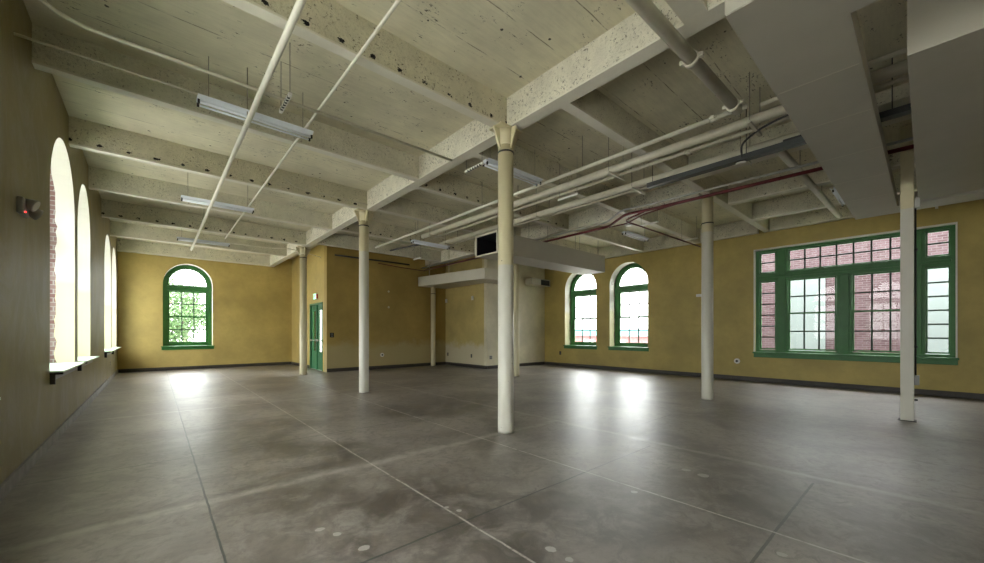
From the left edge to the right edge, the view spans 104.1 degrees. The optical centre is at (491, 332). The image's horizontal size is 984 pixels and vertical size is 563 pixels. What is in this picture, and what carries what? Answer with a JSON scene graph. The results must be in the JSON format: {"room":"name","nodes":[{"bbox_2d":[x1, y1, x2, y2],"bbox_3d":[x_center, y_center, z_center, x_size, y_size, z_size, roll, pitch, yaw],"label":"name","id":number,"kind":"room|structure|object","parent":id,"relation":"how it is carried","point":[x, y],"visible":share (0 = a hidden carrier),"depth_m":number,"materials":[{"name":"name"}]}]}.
{"room":"empty industrial loft","nodes":[
{"label":"empty industrial loft","id":0,"kind":"room"},
{"bbox_2d":[0,0,116,483],"bbox_3d":[-6.034,-0.970,4.814,0.600,5.140,25.200,0,0,-41],"label":"wall","id":1,"kind":"structure","parent":0,"point":[58,269],"depth_m":4.71,"materials":[{"name":"paint"}]},
{"bbox_2d":[16,196,43,219],"bbox_3d":[-4.857,-1.306,4.044,0.150,0.186,0.328,0,0,-41],"label":"emergency light","id":2,"kind":"object","parent":1,"relation":"attached to","point":[26,208],"visible":1,"depth_m":3.98,"materials":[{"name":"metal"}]},
{"bbox_2d":[0,369,117,501],"bbox_3d":[-5.799,1.435,5.021,0.025,0.130,25.200,0,0,-41],"label":"baseboard","id":3,"kind":"structure","parent":1,"relation":"attached to","point":[9,483],"depth_m":4.68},
{"bbox_2d":[50,361,85,384],"bbox_3d":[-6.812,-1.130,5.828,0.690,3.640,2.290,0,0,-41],"label":"window sill","id":4,"kind":"structure","parent":1,"relation":"in","point":[57,370],"depth_m":5.67,"materials":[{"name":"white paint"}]},
{"bbox_2d":[77,356,98,370],"bbox_3d":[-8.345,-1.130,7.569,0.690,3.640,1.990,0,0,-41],"label":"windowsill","id":5,"kind":"structure","parent":1,"relation":"in","point":[89,359],"depth_m":7.58,"materials":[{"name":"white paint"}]},
{"bbox_2d":[14,32,197,94],"bbox_3d":[-4.170,-2.950,4.256,1.440,0.025,0.026,0,0,-41],"label":"conduit pipe","id":6,"kind":"object","parent":1,"relation":"attached to","point":[15,34],"visible":1,"depth_m":4.17,"materials":[{"name":"metal"}]},
{"bbox_2d":[104,349,116,357],"bbox_3d":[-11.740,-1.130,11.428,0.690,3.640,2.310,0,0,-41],"label":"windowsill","id":7,"kind":"structure","parent":1,"relation":"in","point":[106,351],"depth_m":11.01,"materials":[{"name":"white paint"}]},
{"bbox_2d":[117,251,291,368],"bbox_3d":[-12.190,-0.970,16.580,6.900,5.140,0.600,0,0,-41],"label":"wall","id":8,"kind":"structure","parent":0,"point":[252,304],"depth_m":16.56,"materials":[{"name":"paint"}]},
{"bbox_2d":[161,265,214,349],"bbox_3d":[-12.709,-1.095,16.050,1.740,3.550,0.630,0,0,-41],"label":"window","id":9,"kind":"structure","parent":8,"relation":"in","point":[167,288],"depth_m":16.13,"materials":[{"name":"green paint"}]},
{"bbox_2d":[118,362,290,372],"bbox_3d":[-11.871,1.435,16.444,6.000,0.130,0.025,0,0,-41],"label":"baseboard","id":10,"kind":"structure","parent":8,"relation":"attached to","point":[270,363],"depth_m":16.07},
{"bbox_2d":[292,245,323,370],"bbox_3d":[-7.954,-0.970,16.777,0.322,5.140,4.700,0,0,-41],"label":"wall","id":11,"kind":"structure","parent":0,"point":[315,265],"depth_m":16.43,"materials":[{"name":"paint"}]},
{"bbox_2d":[291,362,308,367],"bbox_3d":[-8.705,1.435,17.369,0.025,0.130,2.820,0,0,-41],"label":"baseboard","id":12,"kind":"structure","parent":11,"relation":"attached to","point":[292,363],"depth_m":17.72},
{"bbox_2d":[313,293,317,299],"bbox_3d":[-7.166,-1.480,15.579,0.079,0.240,0.380,0,0,-41],"label":"exit sign","id":13,"kind":"object","parent":11,"relation":"attached to","point":[315,296],"visible":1,"depth_m":15.48,"materials":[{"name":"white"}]},
{"bbox_2d":[310,302,322,370],"bbox_3d":[-7.128,0.140,15.680,0.188,2.720,1.640,0,0,-41],"label":"door","id":14,"kind":"structure","parent":11,"relation":"in","point":[316,357],"depth_m":15.63,"materials":[{"name":"green paint"}]},
{"bbox_2d":[324,245,445,371],"bbox_3d":[-4.295,-0.970,16.667,5.670,5.140,0.300,0,0,-41],"label":"wall","id":15,"kind":"structure","parent":0,"point":[401,331],"depth_m":16.18,"materials":[{"name":"paint"}]},
{"bbox_2d":[230,243,320,257],"bbox_3d":[-7.526,-3.000,13.816,0.645,0.026,3.100,0,0,39],"label":"conduit pipe","id":16,"kind":"object","parent":15,"relation":"attached to","point":[230,243],"visible":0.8,"depth_m":13.42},
{"bbox_2d":[335,254,409,264],"bbox_3d":[-4.836,-3.000,15.791,3.200,0.057,0.060,0,0,-41],"label":"pipe","id":17,"kind":"object","parent":15,"relation":"attached to","point":[335,254],"visible":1,"depth_m":15.79,"materials":[{"name":"metal"}]},
{"bbox_2d":[327,362,444,371],"bbox_3d":[-4.262,1.435,16.479,5.470,0.130,0.025,0,0,-41],"label":"baseboard","id":18,"kind":"structure","parent":15,"relation":"attached to","point":[437,363],"depth_m":16.26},
{"bbox_2d":[446,256,483,364],"bbox_3d":[-1.201,-0.970,17.291,0.200,5.140,2.850,0,0,-41],"label":"wall","id":19,"kind":"structure","parent":0,"point":[464,315],"depth_m":17.12,"materials":[{"name":"paint"}]},
{"bbox_2d":[445,362,486,368],"bbox_3d":[-1.219,1.435,17.142,0.025,0.130,3.050,0,0,-41],"label":"baseboard","id":20,"kind":"structure","parent":19,"relation":"attached to","point":[446,363],"depth_m":17.02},
{"bbox_2d":[23,0,915,258],"bbox_3d":[-0.140,-3.690,9.999,16.300,0.300,26.400,0,0,-41],"label":"ceiling","id":21,"kind":"structure","parent":0,"point":[504,46],"depth_m":5.49,"materials":[{"name":"concrete"}]},
{"bbox_2d":[117,238,269,266],"bbox_3d":[-12.169,-3.311,16.052,5.035,0.462,0.244,0,0,-41],"label":"ceiling beam","id":22,"kind":"structure","parent":21,"relation":"attached to","point":[123,245],"depth_m":15.71,"materials":[{"name":"paint"}]},
{"bbox_2d":[110,221,286,256],"bbox_3d":[-10.167,-3.311,13.778,5.035,0.462,0.144,0,0,-41],"label":"ceiling beam","id":23,"kind":"structure","parent":21,"relation":"attached to","point":[118,229],"depth_m":13.31,"materials":[{"name":"paint"}]},
{"bbox_2d":[101,199,305,245],"bbox_3d":[-8.450,-3.311,11.826,5.035,0.462,0.144,0,0,-41],"label":"ceiling beam","id":24,"kind":"structure","parent":21,"relation":"attached to","point":[110,209],"depth_m":11.40,"materials":[{"name":"paint"}]},
{"bbox_2d":[224,0,401,238],"bbox_3d":[-3.264,-3.030,6.253,0.036,0.034,16.100,0,0,-41],"label":"conduit pipe","id":25,"kind":"object","parent":24,"relation":"attached to","point":[396,3],"visible":1,"depth_m":4.63,"materials":[{"name":"metal"}]},
{"bbox_2d":[177,237,229,246],"bbox_3d":[-9.272,-3.209,12.355,1.360,0.662,0.210,0,0,-41],"label":"strip light","id":26,"kind":"object","parent":21,"relation":"hanging from","point":[178,238],"visible":0.96,"depth_m":12.32,"materials":[{"name":"metal"}]},
{"bbox_2d":[88,166,331,230],"bbox_3d":[-6.699,-3.311,9.836,5.035,0.462,0.144,0,0,-41],"label":"ceiling beam","id":27,"kind":"structure","parent":21,"relation":"attached to","point":[99,179],"depth_m":9.23,"materials":[{"name":"paint"}]},
{"bbox_2d":[181,195,253,213],"bbox_3d":[-6.248,-3.209,8.782,1.360,0.662,0.210,0,0,-41],"label":"strip light","id":28,"kind":"object","parent":21,"relation":"hanging from","point":[184,198],"visible":0.99,"depth_m":8.74,"materials":[{"name":"metal"}]},
{"bbox_2d":[69,116,366,209],"bbox_3d":[-5.048,-3.311,7.959,5.035,0.462,0.144,0,0,-41],"label":"ceiling beam","id":29,"kind":"structure","parent":21,"relation":"attached to","point":[83,134],"depth_m":7.35,"materials":[{"name":"paint"}]},
{"bbox_2d":[283,177,367,204],"bbox_3d":[-3.644,-3.050,8.402,0.312,0.026,1.964,0,0,35],"label":"conduit pipe","id":30,"kind":"object","parent":29,"relation":"attached to","point":[283,177],"visible":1,"depth_m":8.38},
{"bbox_2d":[196,56,248,119],"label":"strip light","id":31,"kind":"object","parent":21,"relation":"hanging from","point":[242,112],"depth_m":4.95,"materials":[{"name":"white metal"}]},
{"bbox_2d":[32,23,418,180],"bbox_3d":[-3.397,-3.311,6.082,5.035,0.462,0.144,0,0,-41],"label":"ceiling beam","id":32,"kind":"structure","parent":21,"relation":"attached to","point":[328,140],"depth_m":5.27,"materials":[{"name":"paint"}]},
{"bbox_2d":[190,0,306,250],"bbox_3d":[-4.322,-3.148,6.320,0.087,0.784,17.600,0,0,-41],"label":"pipe","id":33,"kind":"object","parent":21,"relation":"hanging from","point":[299,5],"visible":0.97,"depth_m":4.44,"materials":[{"name":"metal"}]},
{"bbox_2d":[251,93,313,141],"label":"strip light","id":34,"kind":"object","parent":21,"relation":"hanging from","point":[258,117],"depth_m":5.44,"materials":[{"name":"white metal"}]},
{"bbox_2d":[279,42,291,113],"bbox_3d":[-2.610,-3.209,4.843,0.041,0.661,0.500,0,0,-41],"label":"strut","id":35,"kind":"object","parent":21,"relation":"hanging from","point":[289,95],"visible":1,"depth_m":4.79,"materials":[{"name":"grey metal"}]},
{"bbox_2d":[39,0,452,161],"bbox_3d":[-1.707,-2.950,4.226,4.620,0.038,2.200,0,0,-41],"label":"conduit pipe","id":36,"kind":"object","parent":35,"relation":"on","point":[43,2],"visible":1,"depth_m":4.34,"materials":[{"name":"metal"}]},
{"bbox_2d":[222,0,506,126],"bbox_3d":[-1.706,-3.311,4.160,5.035,0.462,0.144,0,0,-41],"label":"ceiling beam","id":37,"kind":"structure","parent":21,"relation":"attached to","point":[327,24],"depth_m":4.49,"materials":[{"name":"paint"}]},
{"bbox_2d":[316,233,440,261],"bbox_3d":[-4.165,-3.311,14.930,5.130,0.462,0.144,0,0,-41],"label":"ceiling beam","id":38,"kind":"structure","parent":21,"relation":"attached to","point":[335,240],"depth_m":14.82,"materials":[{"name":"paint"}]},
{"bbox_2d":[340,221,473,253],"bbox_3d":[-2.646,-3.311,13.203,5.130,0.462,0.144,0,0,-41],"label":"ceiling beam","id":39,"kind":"structure","parent":21,"relation":"attached to","point":[376,229],"depth_m":12.75,"materials":[{"name":"paint"}]},
{"bbox_2d":[390,244,418,250],"bbox_3d":[-2.938,-2.920,13.066,1.725,0.053,0.056,0,0,39],"label":"pipe","id":40,"kind":"object","parent":39,"relation":"hanging from","point":[414,244],"visible":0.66,"depth_m":13.06,"materials":[{"name":"metal"}]},
{"bbox_2d":[411,231,449,249],"bbox_3d":[-1.948,-3.089,12.205,1.360,0.662,0.210,0,0,-41],"label":"strip light","id":41,"kind":"object","parent":21,"relation":"hanging from","point":[413,241],"visible":0.98,"depth_m":12.15,"materials":[{"name":"metal"}]},
{"bbox_2d":[376,197,520,235],"bbox_3d":[-0.994,-3.311,11.326,5.130,0.462,0.144,0,0,-41],"label":"ceiling beam","id":42,"kind":"structure","parent":21,"relation":"attached to","point":[402,207],"depth_m":10.56,"materials":[{"name":"paint"}]},
{"bbox_2d":[444,231,458,246],"bbox_3d":[-1.313,-3.190,12.430,0.550,0.700,0.040,0,0,-41],"label":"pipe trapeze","id":43,"kind":"object","parent":21,"relation":"hanging from","point":[457,245],"visible":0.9,"depth_m":12.50,"materials":[{"name":"metal"}]},
{"bbox_2d":[418,261,497,288],"bbox_3d":[-1.079,-2.820,16.610,4.389,1.440,1.866,0,0,38],"label":"soffit","id":44,"kind":"structure","parent":21,"relation":"hanging from","point":[481,275],"depth_m":15.95,"materials":[{"name":"paint"}]},
{"bbox_2d":[465,160,483,172],"bbox_3d":[-0.318,-3.229,6.779,0.041,0.661,0.500,0,0,-41],"label":"strut","id":45,"kind":"object","parent":21,"relation":"hanging from","point":[481,163],"visible":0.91,"depth_m":6.78,"materials":[{"name":"metal"}]},
{"bbox_2d":[483,158,497,170],"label":"strip light","id":46,"kind":"object","parent":21,"relation":"hanging from","point":[490,162],"depth_m":6.62,"materials":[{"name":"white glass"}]},
{"bbox_2d":[415,173,568,230],"bbox_3d":[0.327,-3.311,9.824,5.130,0.462,0.144,0,0,-41],"label":"ceiling beam","id":47,"kind":"structure","parent":21,"relation":"attached to","point":[444,185],"depth_m":9.09,"materials":[{"name":"paint"}]},
{"bbox_2d":[269,0,724,266],"bbox_3d":[-1.959,-3.311,8.399,0.209,0.462,25.200,0,0,-41],"label":"girder","id":48,"kind":"object","parent":21,"relation":"attached to","point":[632,42],"visible":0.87,"depth_m":5.15,"materials":[{"name":"paint"}]},
{"bbox_2d":[475,214,604,274],"bbox_3d":[1.777,-2.842,12.285,5.182,1.395,0.930,0,0,-41],"label":"duct","id":49,"kind":"object","parent":21,"relation":"hanging from","point":[527,251],"visible":0.78,"depth_m":11.69,"materials":[{"name":"metal"}]},
{"bbox_2d":[535,216,550,220],"bbox_3d":[1.267,-3.190,9.573,0.550,0.700,0.040,0,0,-41],"label":"strut","id":50,"kind":"object","parent":21,"relation":"hanging from","point":[539,217],"visible":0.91,"depth_m":9.54,"materials":[{"name":"metal"}]},
{"bbox_2d":[448,186,646,245],"bbox_3d":[1.337,-2.930,9.668,0.056,0.056,8.350,0,0,-42],"label":"pipe","id":51,"kind":"object","parent":50,"relation":"on","point":[643,187],"visible":0.44,"depth_m":8.99,"materials":[{"name":"metal"}]},
{"bbox_2d":[473,144,629,214],"bbox_3d":[1.635,-3.311,8.338,5.130,0.462,0.144,0,0,-41],"label":"ceiling beam","id":52,"kind":"structure","parent":21,"relation":"attached to","point":[524,160],"depth_m":7.88,"materials":[{"name":"paint"}]},
{"bbox_2d":[513,167,542,186],"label":"strip light","id":53,"kind":"object","parent":52,"relation":"hanging from","point":[516,172],"depth_m":7.21,"materials":[{"name":"white metal"}]},
{"bbox_2d":[375,103,747,247],"bbox_3d":[-0.335,-3.223,9.129,0.145,0.634,11.050,0,0,-41],"label":"pipe","id":54,"kind":"object","parent":21,"relation":"hanging from","point":[713,118],"visible":0.98,"depth_m":6.62,"materials":[{"name":"metal"}]},
{"bbox_2d":[625,0,743,114],"bbox_3d":[0.707,-2.950,2.906,6.701,0.161,0.242,0,0,-40],"label":"drain pipe","id":55,"kind":"object","parent":54,"relation":"attached to","point":[647,10],"visible":1,"depth_m":3.99,"materials":[{"name":"metal"}]},
{"bbox_2d":[425,182,701,265],"bbox_3d":[0.898,-3.311,13.210,0.224,0.462,11.750,0,0,-41],"label":"girder","id":56,"kind":"object","parent":21,"relation":"attached to","point":[599,214],"visible":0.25,"depth_m":10.70,"materials":[{"name":"paint"}]},
{"bbox_2d":[538,237,597,254],"bbox_3d":[2.737,-3.311,14.609,4.410,0.462,0.144,0,0,-41],"label":"duct","id":57,"kind":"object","parent":21,"relation":"attached to","point":[561,242],"depth_m":14.86,"materials":[{"name":"metal"}]},
{"bbox_2d":[558,163,578,200],"bbox_3d":[1.557,-3.150,7.843,0.040,0.780,0.500,0,0,-41],"label":"strut","id":58,"kind":"object","parent":21,"relation":"hanging from","point":[575,194],"visible":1,"depth_m":7.92,"materials":[{"name":"metal"}]},
{"bbox_2d":[571,225,643,251],"bbox_3d":[4.058,-3.311,13.107,4.410,0.462,0.144,0,0,-41],"label":"ceiling beam","id":59,"kind":"structure","parent":21,"relation":"attached to","point":[608,235],"depth_m":13.15,"materials":[{"name":"paint"}]},
{"bbox_2d":[607,137,624,180],"bbox_3d":[2.257,-3.190,6.980,0.550,0.700,0.040,0,0,-41],"label":"strut","id":60,"kind":"object","parent":21,"relation":"hanging from","point":[608,171],"visible":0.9,"depth_m":6.85,"materials":[{"name":"metal"}]},
{"bbox_2d":[621,223,648,241],"bbox_3d":[4.332,-3.189,11.577,1.360,0.662,0.210,0,0,-41],"label":"strip light","id":61,"kind":"object","parent":21,"relation":"hanging from","point":[627,233],"visible":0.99,"depth_m":11.53,"materials":[{"name":"metal"}]},
{"bbox_2d":[630,153,645,194],"bbox_3d":[2.934,-3.190,7.709,0.550,0.700,0.040,0,0,-41],"label":"strut","id":62,"kind":"object","parent":21,"relation":"hanging from","point":[631,187],"visible":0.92,"depth_m":7.59,"materials":[{"name":"metal"}]},
{"bbox_2d":[641,211,658,225],"bbox_3d":[4.147,-3.250,10.122,0.040,0.780,0.500,0,0,-41],"label":"strut","id":63,"kind":"object","parent":21,"relation":"hanging from","point":[657,221],"visible":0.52,"depth_m":10.03,"materials":[{"name":"metal"}]},
{"bbox_2d":[543,220,758,268],"bbox_3d":[5.340,-3.311,15.094,0.164,0.462,8.690,0,0,-41],"label":"ceiling beam","id":64,"kind":"structure","parent":21,"relation":"attached to","point":[740,228],"depth_m":13.64,"materials":[{"name":"paint"}]},
{"bbox_2d":[562,89,769,232],"bbox_3d":[4.696,-3.311,8.454,9.880,0.462,0.154,0,0,-41],"label":"ceiling beam","id":65,"kind":"structure","parent":21,"relation":"attached to","point":[594,108],"depth_m":6.30,"materials":[{"name":"paint"}]},
{"bbox_2d":[633,210,699,242],"bbox_3d":[5.366,-3.311,11.621,4.410,0.462,0.144,0,0,-41],"label":"ceiling beam","id":66,"kind":"structure","parent":21,"relation":"attached to","point":[668,223],"depth_m":11.64,"materials":[{"name":"paint"}]},
{"bbox_2d":[665,0,707,24],"bbox_3d":[0.111,-3.311,2.095,5.035,0.462,0.224,0,0,-41],"label":"ceiling beam","id":67,"kind":"structure","parent":21,"relation":"attached to","point":[686,11],"depth_m":3.64,"materials":[{"name":"paint"}]},
{"bbox_2d":[681,216,697,241],"bbox_3d":[6.069,-3.250,11.813,0.040,0.780,0.500,0,0,-41],"label":"strut","id":68,"kind":"object","parent":21,"relation":"hanging from","point":[696,216],"visible":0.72,"depth_m":11.65,"materials":[{"name":"metal"}]},
{"bbox_2d":[738,114,751,164],"bbox_3d":[4.154,-3.190,6.292,0.550,0.700,0.040,0,0,-41],"label":"strut","id":69,"kind":"object","parent":21,"relation":"hanging from","point":[747,162],"visible":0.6,"depth_m":6.39,"materials":[{"name":"metal"}]},
{"bbox_2d":[747,72,761,136],"bbox_3d":[3.677,-3.190,5.366,0.550,0.700,0.040,0,0,-41],"label":"strut","id":70,"kind":"object","parent":21,"relation":"hanging from","point":[750,123],"visible":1,"depth_m":5.28,"materials":[{"name":"metal"}]},
{"bbox_2d":[647,58,910,188],"bbox_3d":[5.707,-3.140,4.156,0.140,0.800,8.300,0,0,-41],"label":"cable tray","id":71,"kind":"object","parent":21,"relation":"hanging from","point":[903,110],"visible":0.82,"depth_m":5.99,"materials":[{"name":"metal"}]},
{"bbox_2d":[740,114,788,156],"bbox_3d":[3.842,-2.810,5.426,0.253,0.108,1.193,0,0,-4],"label":"cable","id":72,"kind":"object","parent":71,"relation":"attached to","point":[786,115],"visible":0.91,"depth_m":5.37,"materials":[{"name":"plastic"}]},
{"bbox_2d":[783,135,801,141],"bbox_3d":[4.439,-2.811,5.597,0.102,0.098,0.300,0,0,-41],"label":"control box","id":73,"kind":"object","parent":71,"relation":"on","point":[797,135],"visible":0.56,"depth_m":5.59,"materials":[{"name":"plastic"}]},
{"bbox_2d":[688,83,911,180],"bbox_3d":[6.674,-3.311,4.647,0.184,0.462,8.160,0,0,-41],"label":"joist","id":74,"kind":"object","parent":21,"relation":"attached to","point":[901,91],"visible":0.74,"depth_m":6.66,"materials":[{"name":"paint"}]},
{"bbox_2d":[776,150,841,217],"bbox_3d":[6.747,-3.226,8.000,5.501,0.629,0.124,0,0,-40],"label":"drain pipe","id":75,"kind":"object","parent":21,"relation":"hanging from","point":[784,155],"visible":0.79,"depth_m":7.56,"materials":[{"name":"metal"}]},
{"bbox_2d":[728,143,914,205],"bbox_3d":[8.401,-3.311,6.166,0.184,0.462,8.160,0,0,-41],"label":"joist","id":76,"kind":"object","parent":21,"relation":"attached to","point":[820,178],"visible":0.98,"depth_m":8.41,"materials":[{"name":"paint"}]},
{"bbox_2d":[753,168,916,220],"bbox_3d":[9.865,-3.311,7.454,0.184,0.462,8.160,0,0,-41],"label":"joist","id":77,"kind":"object","parent":21,"relation":"attached to","point":[804,201],"visible":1,"depth_m":9.77,"materials":[{"name":"paint"}]},
{"bbox_2d":[829,187,844,206],"bbox_3d":[7.384,-3.159,8.108,1.360,0.662,0.210,0,0,-41],"label":"strip light","id":78,"kind":"object","parent":21,"relation":"hanging from","point":[834,191],"visible":0.49,"depth_m":8.03,"materials":[{"name":"metal"}]},
{"bbox_2d":[769,191,916,231],"bbox_3d":[11.104,-3.311,8.544,0.164,0.462,8.160,0,0,-41],"label":"ceiling beam","id":79,"kind":"structure","parent":21,"relation":"attached to","point":[824,215],"depth_m":10.89,"materials":[{"name":"paint"}]},
{"bbox_2d":[725,0,983,219],"bbox_3d":[6.899,-3.019,3.513,8.240,1.042,5.960,0,0,-41],"label":"soffit","id":80,"kind":"structure","parent":21,"relation":"hanging from","point":[811,54],"depth_m":3.91,"materials":[{"name":"metal"}]},
{"bbox_2d":[907,0,983,199],"bbox_3d":[7.546,-3.020,3.459,5.700,1.040,5.025,0,0,-41],"label":"duct","id":81,"kind":"object","parent":21,"relation":"hanging from","point":[945,38],"visible":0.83,"depth_m":3.99,"materials":[{"name":"metal"}]},
{"bbox_2d":[421,59,907,238],"bbox_3d":[1.240,-2.950,7.977,0.136,0.136,10.060,0,0,-42],"label":"insulated pipe","id":82,"kind":"object","parent":81,"relation":"attached to","point":[899,68],"visible":0.66,"depth_m":6.12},
{"bbox_2d":[422,137,912,268],"bbox_3d":[1.586,-2.885,11.409,0.575,0.042,14.765,0,0,-37],"label":"conduit pipe","id":83,"kind":"object","parent":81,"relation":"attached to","point":[910,138],"visible":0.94,"depth_m":7.82,"materials":[{"name":"metal"}]},
{"bbox_2d":[423,144,913,270],"bbox_3d":[1.662,-2.800,11.476,0.594,0.064,14.766,0,0,-37],"label":"pipe","id":84,"kind":"object","parent":81,"relation":"attached to","point":[908,147],"visible":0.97,"depth_m":7.82,"materials":[{"name":"metal"}]},
{"bbox_2d":[378,263,422,270],"bbox_3d":[-3.848,-2.815,16.454,2.162,0.124,0.046,0,0,-41],"label":"pipe","id":85,"kind":"object","parent":84,"relation":"on","point":[378,263],"visible":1,"depth_m":16.37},
{"bbox_2d":[609,204,674,227],"bbox_3d":[3.548,-2.780,9.205,0.184,0.030,2.031,0,0,-23],"label":"pipe","id":86,"kind":"object","parent":84,"relation":"attached to","point":[674,204],"visible":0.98,"depth_m":9.10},
{"bbox_2d":[626,212,700,246],"bbox_3d":[5.040,-2.780,10.623,4.799,0.038,0.709,0,0,-41],"label":"pipe","id":87,"kind":"object","parent":84,"relation":"attached to","point":[642,212],"visible":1,"depth_m":10.36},
{"bbox_2d":[435,75,908,237],"bbox_3d":[1.519,-2.920,8.023,0.131,0.068,9.760,0,0,-41],"label":"pipe","id":88,"kind":"object","parent":81,"relation":"attached to","point":[906,77],"visible":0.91,"depth_m":6.37,"materials":[{"name":"metal"}]},
{"bbox_2d":[439,96,910,244],"bbox_3d":[1.818,-2.950,8.819,0.136,0.136,10.561,0,0,-42],"label":"insulated pipe","id":89,"kind":"object","parent":81,"relation":"attached to","point":[637,184],"visible":0.5,"depth_m":7.50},
{"bbox_2d":[760,47,906,106],"bbox_3d":[3.965,-3.000,4.547,0.052,0.052,1.310,0,0,-41],"label":"pipe","id":90,"kind":"object","parent":81,"relation":"attached to","point":[904,50],"visible":0.34,"depth_m":4.20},
{"bbox_2d":[0,364,983,562],"bbox_3d":[-0.140,1.625,9.999,16.300,0.250,26.400,0,0,-41],"label":"floor","id":91,"kind":"structure","parent":0,"point":[268,463],"depth_m":4.01,"materials":[{"name":"concrete"}]},
{"bbox_2d":[296,246,310,374],"bbox_3d":[-6.785,-0.789,13.797,0.500,4.579,0.440,0,0,-41],"label":"round column","id":92,"kind":"structure","parent":91,"relation":"on","point":[303,252],"depth_m":13.69,"materials":[{"name":"paint"}]},
{"bbox_2d":[353,208,374,392],"bbox_3d":[-3.241,-0.789,9.709,0.500,4.579,0.440,0,0,-41],"label":"round column","id":93,"kind":"structure","parent":91,"relation":"on","point":[364,217],"depth_m":9.60,"materials":[{"name":"paint"}]},
{"bbox_2d":[431,287,435,365],"bbox_3d":[-2.706,-0.300,17.639,0.228,3.600,0.228,0,0,-41],"label":"round column","id":94,"kind":"structure","parent":91,"relation":"on","point":[433,289],"depth_m":17.55,"materials":[{"name":"paint"}]},
{"bbox_2d":[489,121,521,433],"bbox_3d":[0.209,-0.789,5.818,0.500,4.579,0.440,0,0,-41],"label":"round column","id":95,"kind":"structure","parent":91,"relation":"on","point":[506,135],"depth_m":5.71,"materials":[{"name":"paint"}]},
{"bbox_2d":[514,264,518,375],"bbox_3d":[0.854,-0.780,13.365,0.208,4.560,0.208,0,0,-41],"label":"round column","id":96,"kind":"structure","parent":91,"relation":"on","point":[516,266],"depth_m":13.28,"materials":[{"name":"paint"}]},
{"bbox_2d":[701,197,713,399],"bbox_3d":[4.893,-0.780,8.714,0.248,4.560,0.248,0,0,-41],"label":"round column","id":97,"kind":"structure","parent":91,"relation":"on","point":[707,203],"depth_m":8.61,"materials":[{"name":"paint"}]},
{"bbox_2d":[898,124,919,421],"bbox_3d":[7.141,-1.019,6.569,0.220,5.038,0.260,0,0,-41],"label":"square post","id":98,"kind":"object","parent":91,"relation":"on","point":[909,205],"visible":0.95,"depth_m":6.54,"materials":[{"name":"paint"}]},
{"bbox_2d":[484,259,544,365],"bbox_3d":[1.207,-0.970,17.378,3.930,5.140,0.200,0,0,-41],"label":"wall","id":99,"kind":"structure","parent":0,"point":[531,298],"depth_m":17.49,"materials":[{"name":"beige paint"}]},
{"bbox_2d":[487,362,544,368],"bbox_3d":[1.168,1.435,17.194,3.630,0.130,0.025,0,0,-41],"label":"baseboard","id":100,"kind":"structure","parent":99,"relation":"attached to","point":[532,363],"depth_m":17.49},
{"bbox_2d":[525,278,549,286],"bbox_3d":[2.125,-2.330,17.757,1.250,0.300,0.425,0,0,-41],"label":"air vent","id":101,"kind":"object","parent":99,"relation":"in","point":[536,282],"visible":1,"depth_m":17.52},
{"bbox_2d":[545,199,983,393],"bbox_3d":[8.346,-0.970,12.238,0.600,5.140,17.350,0,0,-41],"label":"wall","id":102,"kind":"structure","parent":0,"point":[674,275],"depth_m":12.31,"materials":[{"name":"paint"}]},
{"bbox_2d":[563,274,597,349],"bbox_3d":[4.058,-1.055,17.029,0.630,3.510,1.770,0,0,-41],"label":"window","id":103,"kind":"structure","parent":102,"relation":"in","point":[589,292],"depth_m":17.38,"materials":[{"name":"green paint"}]},
{"bbox_2d":[607,263,648,351],"bbox_3d":[5.557,-1.055,15.325,0.630,3.510,1.750,0,0,-41],"label":"window","id":104,"kind":"structure","parent":102,"relation":"in","point":[623,346],"depth_m":15.61,"materials":[{"name":"green paint"}]},
{"bbox_2d":[545,362,983,399],"bbox_3d":[8.178,1.435,11.957,0.025,0.130,17.150,0,0,-41],"label":"baseboard","id":105,"kind":"structure","parent":102,"relation":"attached to","point":[747,378],"depth_m":11.11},
{"bbox_2d":[752,222,958,364],"bbox_3d":[9.605,-0.920,10.535,0.400,3.340,4.090,0,0,-41],"label":"window","id":106,"kind":"structure","parent":102,"relation":"in","point":[844,274],"depth_m":10.44,"materials":[{"name":"green paint"}]},
{"bbox_2d":[760,281,775,348],"bbox_3d":[8.556,-0.550,11.883,0.045,2.100,0.420,0,0,-41],"label":"light","id":107,"kind":"object","parent":106,"relation":"attached to","point":[761,282],"depth_m":11.92,"materials":[{"name":"glass"}]},
{"bbox_2d":[926,266,949,353],"bbox_3d":[10.821,-0.550,9.308,0.045,2.100,0.400,0,0,-41],"label":"light","id":108,"kind":"object","parent":106,"relation":"attached to","point":[936,267],"depth_m":9.32,"materials":[{"name":"glass"}]},
{"label":"outside","id":109,"kind":"structure","parent":0,"visible":0},
{"bbox_3d":[-12.760,2.800,22.072,170.000,0.200,170.000,0,0,-41],"label":"ground","id":110,"kind":"structure","parent":109,"visible":0},
{"bbox_2d":[169,282,204,341],"bbox_3d":[-21.749,-0.382,25.005,4.889,6.185,4.639,0,0,-41],"label":"leafy tree","id":111,"kind":"object","parent":110,"relation":"on","point":[173,324],"visible":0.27,"depth_m":25.06,"materials":[{"name":"green plant"}]},
{"bbox_2d":[168,277,205,341],"bbox_3d":[-27.459,-1.242,34.371,5.096,7.899,5.160,0,0,-38],"label":"leafy tree","id":112,"kind":"object","parent":110,"relation":"on","point":[197,300],"visible":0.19,"depth_m":34.06,"materials":[{"name":"green plant"}]},
{"bbox_2d":[575,329,647,342],"bbox_3d":[16.611,1.125,49.245,11.000,3.150,36.800,0,0,-41],"label":"building","id":113,"kind":"structure","parent":110,"relation":"on","point":[624,335],"depth_m":43.22,"materials":[{"name":"white"}]},
{"bbox_2d":[762,231,949,354],"bbox_3d":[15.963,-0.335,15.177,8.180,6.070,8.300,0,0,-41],"label":"window panes","id":114,"kind":"structure","parent":110,"relation":"on","point":[862,320],"depth_m":13.03,"materials":[{"name":"glass"}]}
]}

